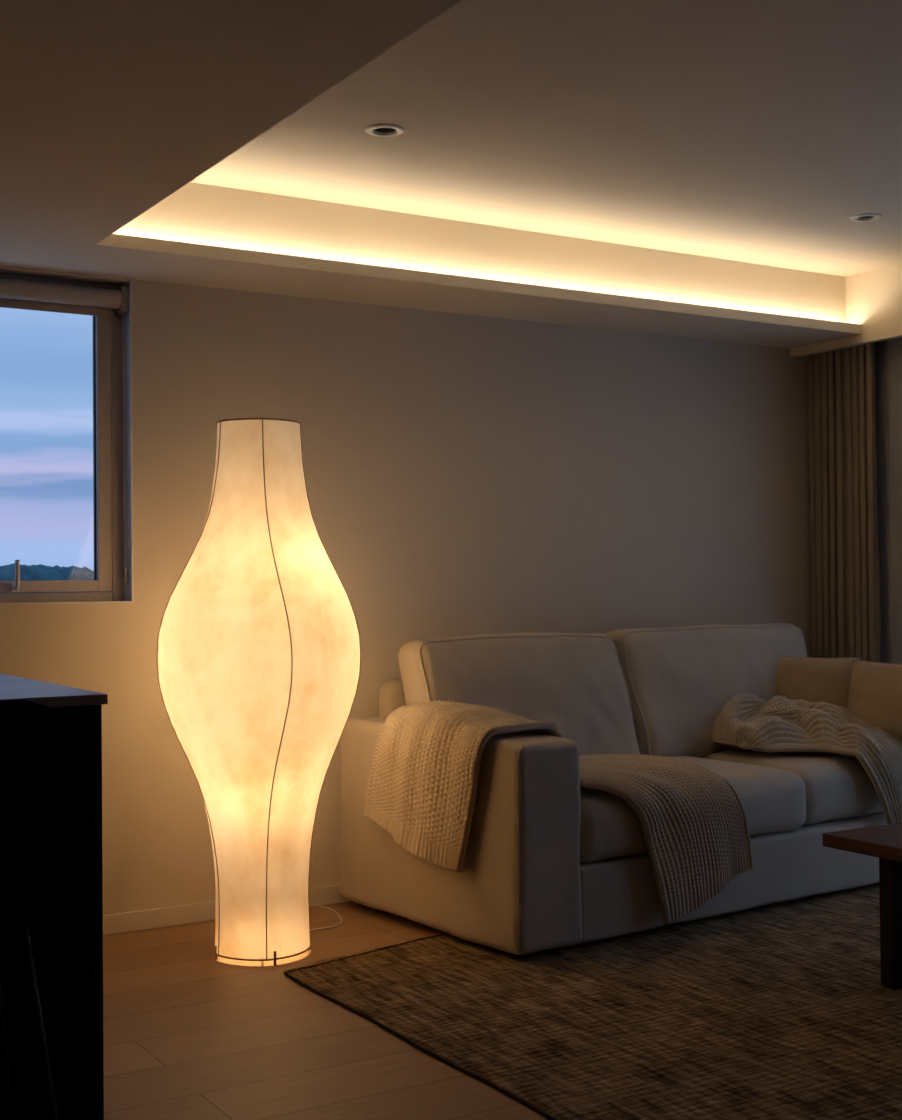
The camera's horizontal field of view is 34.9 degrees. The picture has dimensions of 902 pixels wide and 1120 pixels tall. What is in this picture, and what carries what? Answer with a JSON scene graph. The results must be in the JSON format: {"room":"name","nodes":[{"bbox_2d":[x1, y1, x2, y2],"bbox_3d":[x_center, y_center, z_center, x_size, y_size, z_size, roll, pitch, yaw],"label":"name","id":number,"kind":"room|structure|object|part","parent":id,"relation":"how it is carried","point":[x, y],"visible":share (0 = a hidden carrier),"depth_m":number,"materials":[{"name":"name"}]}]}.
{"room":"living room","nodes":[
{"label":"living room","id":0,"kind":"room"},
{"bbox_2d":[103,901,549,1119],"bbox_3d":[0.781,1.329,2.273,7.100,0.100,7.317,0,-1,-31],"label":"floor","id":1,"kind":"structure","parent":0,"point":[189,1034],"depth_m":3.90,"materials":[{"name":"brown wood"}]},
{"bbox_2d":[0,673,107,1119],"bbox_3d":[-1.611,0.808,3.332,1.217,1.020,1.404,0,-1,-31],"label":"base cabinet","id":2,"kind":"object","parent":1,"relation":"on","point":[67,945],"visible":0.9,"depth_m":3.13,"materials":[{"name":"black wood"}]},
{"bbox_2d":[0,673,107,706],"bbox_3d":[-1.615,0.309,3.340,1.217,0.022,1.404,0,-1,-31],"label":"countertop","id":3,"kind":"structure","parent":2,"relation":"on","point":[11,687],"depth_m":3.08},
{"bbox_2d":[157,418,360,964],"bbox_3d":[-0.648,0.432,4.883,0.630,1.802,0.634,-1,-1,22],"label":"floor lamp","id":4,"kind":"object","parent":1,"relation":"on","point":[259,646],"visible":1,"depth_m":4.71,"materials":[{"name":"beige paper"}]},
{"bbox_2d":[309,839,341,930],"bbox_3d":[-0.505,1.131,5.341,0.206,0.424,0.557,-1,-1,0],"label":"power cord","id":5,"kind":"object","parent":1,"relation":"on","point":[340,923],"visible":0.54,"depth_m":5.47,"materials":[{"name":"beige plastic"}]},
{"bbox_2d":[282,883,901,1119],"bbox_3d":[1.452,1.292,4.157,2.972,0.021,3.844,0,-1,-31],"label":"area rug","id":6,"kind":"object","parent":1,"relation":"on","point":[782,1010],"visible":0.77,"depth_m":4.12,"materials":[{"name":"fabric"}]},
{"bbox_2d":[339,623,886,956],"bbox_3d":[0.859,0.801,5.821,2.420,1.044,1.145,0,-1,-36],"label":"sofa","id":7,"kind":"object","parent":6,"relation":"on","point":[552,861],"visible":0.69,"depth_m":5.41,"materials":[{"name":"fabric"}]},
{"bbox_3d":[0.633,0.768,6.267,2.221,0.598,0.154,0,-1,-36],"label":"frame","id":8,"kind":"part","parent":7,"relation":"part of","materials":[{"name":"fabric"}]},
{"bbox_3d":[0.001,0.953,5.199,0.300,0.711,1.142,0,-1,-36],"label":"armrest","id":9,"kind":"part","parent":7,"relation":"part of","materials":[{"name":"fabric"}]},
{"bbox_2d":[399,633,640,755],"bbox_3d":[0.285,0.571,5.641,1.035,0.572,0.339,0,-1,-36],"label":"cushion","id":10,"kind":"object","parent":7,"relation":"on","point":[584,684],"depth_m":5.58,"materials":[{"name":"fabric"}]},
{"bbox_2d":[364,700,752,924],"bbox_3d":[0.400,0.885,5.074,1.414,0.762,0.610,0,-1,-4],"label":"knitted throw","id":11,"kind":"object","parent":7,"relation":"on","point":[423,784],"visible":0.83,"depth_m":5.03,"materials":[{"name":"beige fabric"}]},
{"bbox_2d":[579,756,806,861],"bbox_3d":[0.691,0.913,5.494,1.163,0.268,0.811,0,-1,-36],"label":"seat cushion","id":12,"kind":"object","parent":7,"relation":"on","point":[774,802],"depth_m":5.32,"materials":[{"name":"fabric"}]},
{"bbox_2d":[605,623,803,757],"bbox_3d":[1.149,0.569,6.265,1.142,0.572,0.329,0,-1,-36],"label":"cushion","id":13,"kind":"object","parent":7,"relation":"on","point":[675,678],"depth_m":6.03,"materials":[{"name":"fabric"}]},
{"bbox_2d":[704,748,883,823],"bbox_3d":[1.456,0.920,6.073,0.748,0.262,0.768,0,-1,-36],"label":"seat cushion","id":14,"kind":"object","parent":7,"relation":"on","point":[839,790],"depth_m":5.73,"materials":[{"name":"fabric"}]},
{"bbox_2d":[712,693,901,823],"bbox_3d":[1.517,0.828,5.980,0.983,0.523,0.494,-1,-1,16],"label":"knitted throw","id":15,"kind":"object","parent":7,"relation":"on","point":[772,724],"visible":0.91,"depth_m":5.85,"materials":[{"name":"fabric"}]},
{"bbox_2d":[777,656,860,707],"bbox_3d":[1.579,0.618,6.278,0.406,0.394,0.204,-1,-1,37],"label":"throw pillow","id":16,"kind":"object","parent":7,"relation":"on","point":[799,679],"visible":0.39,"depth_m":6.22,"materials":[{"name":"beige fabric"}]},
{"bbox_2d":[847,660,901,744],"bbox_3d":[1.825,0.621,5.987,0.201,0.394,0.408,0,-1,-43],"label":"throw pillow","id":17,"kind":"object","parent":7,"relation":"on","point":[875,688],"visible":0.62,"depth_m":5.96,"materials":[{"name":"beige fabric"}]},
{"bbox_2d":[823,822,901,989],"bbox_3d":[1.765,1.072,4.317,0.793,0.439,0.975,0,-1,-31],"label":"coffee table","id":18,"kind":"object","parent":6,"relation":"on","point":[884,842],"visible":1,"depth_m":4.35,"materials":[{"name":"brown wood"}]},
{"bbox_3d":[1.344,1.098,4.366,0.055,0.397,0.055,0,-1,-31],"label":"leg","id":19,"kind":"part","parent":18,"relation":"part of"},
{"bbox_2d":[0,265,810,914],"bbox_3d":[-1.101,-0.030,5.364,7.100,2.750,0.170,0,-1,-31],"label":"wall","id":20,"kind":"structure","parent":0,"point":[466,475],"depth_m":5.89,"materials":[{"name":"paint"}]},
{"bbox_2d":[0,273,123,602],"bbox_3d":[-1.726,-0.431,4.996,1.210,1.173,0.109,0,-1,-31],"label":"window","id":21,"kind":"structure","parent":20,"relation":"in","point":[107,331],"depth_m":5.26,"materials":[{"name":"paint"}]},
{"bbox_3d":[-1.533,0.056,5.065,0.028,0.113,0.045,0,-1,-31],"label":"handle","id":22,"kind":"part","parent":21,"relation":"part of","materials":[{"name":"grey plastic"}]},
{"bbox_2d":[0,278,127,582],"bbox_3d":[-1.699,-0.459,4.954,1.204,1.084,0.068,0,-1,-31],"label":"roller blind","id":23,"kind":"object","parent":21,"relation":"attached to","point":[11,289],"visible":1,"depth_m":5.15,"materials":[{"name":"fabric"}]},
{"bbox_3d":[-1.198,-0.421,5.264,0.004,1.009,0.016,0,-1,-31],"label":"bead chain","id":24,"kind":"part","parent":23,"relation":"part of","materials":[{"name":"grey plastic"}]},
{"bbox_2d":[0,281,132,604],"bbox_3d":[-1.702,-0.432,4.958,1.211,1.174,0.090,0,-1,-31],"label":"trim","id":25,"kind":"structure","parent":20,"relation":"attached to","point":[128,500],"depth_m":5.25,"materials":[{"name":"white"}]},
{"bbox_2d":[103,885,349,935],"bbox_3d":[-1.041,1.308,5.264,6.900,0.070,0.013,0,-1,-31],"label":"baseboard","id":26,"kind":"structure","parent":20,"relation":"attached to","point":[204,911],"depth_m":5.27,"materials":[{"name":"paint"}]},
{"bbox_2d":[0,182,845,347],"bbox_3d":[-1.093,-1.169,5.082,6.620,0.280,0.362,0,-1,-31],"label":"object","id":27,"kind":"structure","parent":20,"relation":"attached to","point":[196,213],"depth_m":5.58,"materials":[{"name":"paint"}]},
{"bbox_2d":[790,263,901,356],"bbox_3d":[3.497,-1.210,3.953,0.045,0.320,7.067,0,-1,-31],"label":"trim","id":28,"kind":"structure","parent":20,"relation":"attached to","point":[873,297],"depth_m":6.52,"materials":[{"name":"paint"}]},
{"bbox_2d":[190,0,901,276],"bbox_3d":[0.769,-1.421,2.295,6.900,0.100,7.067,0,-1,-31],"label":"ceiling","id":29,"kind":"structure","parent":0,"point":[748,131],"depth_m":4.45,"materials":[{"name":"paint"}]},
{"bbox_2d":[0,0,461,244],"bbox_3d":[-0.752,-1.236,1.097,3.055,0.280,6.610,0,-1,-31],"label":"ceiling soffit","id":30,"kind":"object","parent":29,"relation":"attached to","point":[109,108],"depth_m":3.21,"materials":[{"name":"paint"}]},
{"bbox_2d":[365,124,404,136],"bbox_3d":[-0.204,-1.351,4.434,0.122,0.058,0.122,0,-1,-31],"label":"recessed light","id":31,"kind":"object","parent":29,"relation":"in","point":[380,130],"visible":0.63,"depth_m":4.45,"materials":[{"name":"white metal"}]},
{"bbox_2d":[0,234,861,336],"bbox_3d":[-0.974,-1.174,4.886,6.620,0.280,0.095,0,-1,-31],"label":"trim","id":32,"kind":"structure","parent":29,"relation":"attached to","point":[114,243],"depth_m":5.39,"materials":[{"name":"paint"}]},
{"bbox_2d":[850,213,881,221],"bbox_3d":[1.606,-1.350,5.557,0.122,0.058,0.122,0,-1,-31],"label":"recessed light","id":33,"kind":"object","parent":29,"relation":"in","point":[865,217],"visible":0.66,"depth_m":5.57,"materials":[{"name":"white metal"}]},
{"bbox_3d":[3.597,-1.346,4.059,0.117,0.045,6.940,0,-1,-31],"label":"track","id":34,"kind":"object","parent":29,"relation":"attached to","visible":0},
{"bbox_2d":[808,343,880,661],"bbox_3d":[1.849,0.035,6.785,0.072,2.588,0.431,0,-1,-31],"label":"curtain","id":35,"kind":"object","parent":34,"relation":"hanging from","point":[844,536],"visible":0.52,"depth_m":6.77,"materials":[{"name":"beige fabric"}]},
{"bbox_2d":[874,337,901,662],"bbox_3d":[2.019,0.031,6.647,0.027,2.588,0.664,0,-1,-31],"label":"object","id":36,"kind":"object","parent":34,"relation":"hanging from","point":[888,353],"visible":0.23,"depth_m":6.62,"materials":[{"name":"grey fabric"}]},
{"label":"outside","id":37,"kind":"structure","parent":0,"visible":0},
{"bbox_3d":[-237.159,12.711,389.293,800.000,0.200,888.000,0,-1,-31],"label":"ground","id":38,"kind":"structure","parent":37,"visible":0},
{"bbox_2d":[0,563,107,592],"bbox_3d":[-168.571,4.953,198.377,481.913,11.177,168.135,0,-1,-31],"label":"woodland","id":39,"kind":"object","parent":38,"relation":"on","point":[7,572],"visible":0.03,"depth_m":288.87,"materials":[{"name":"green plant"}]}
]}

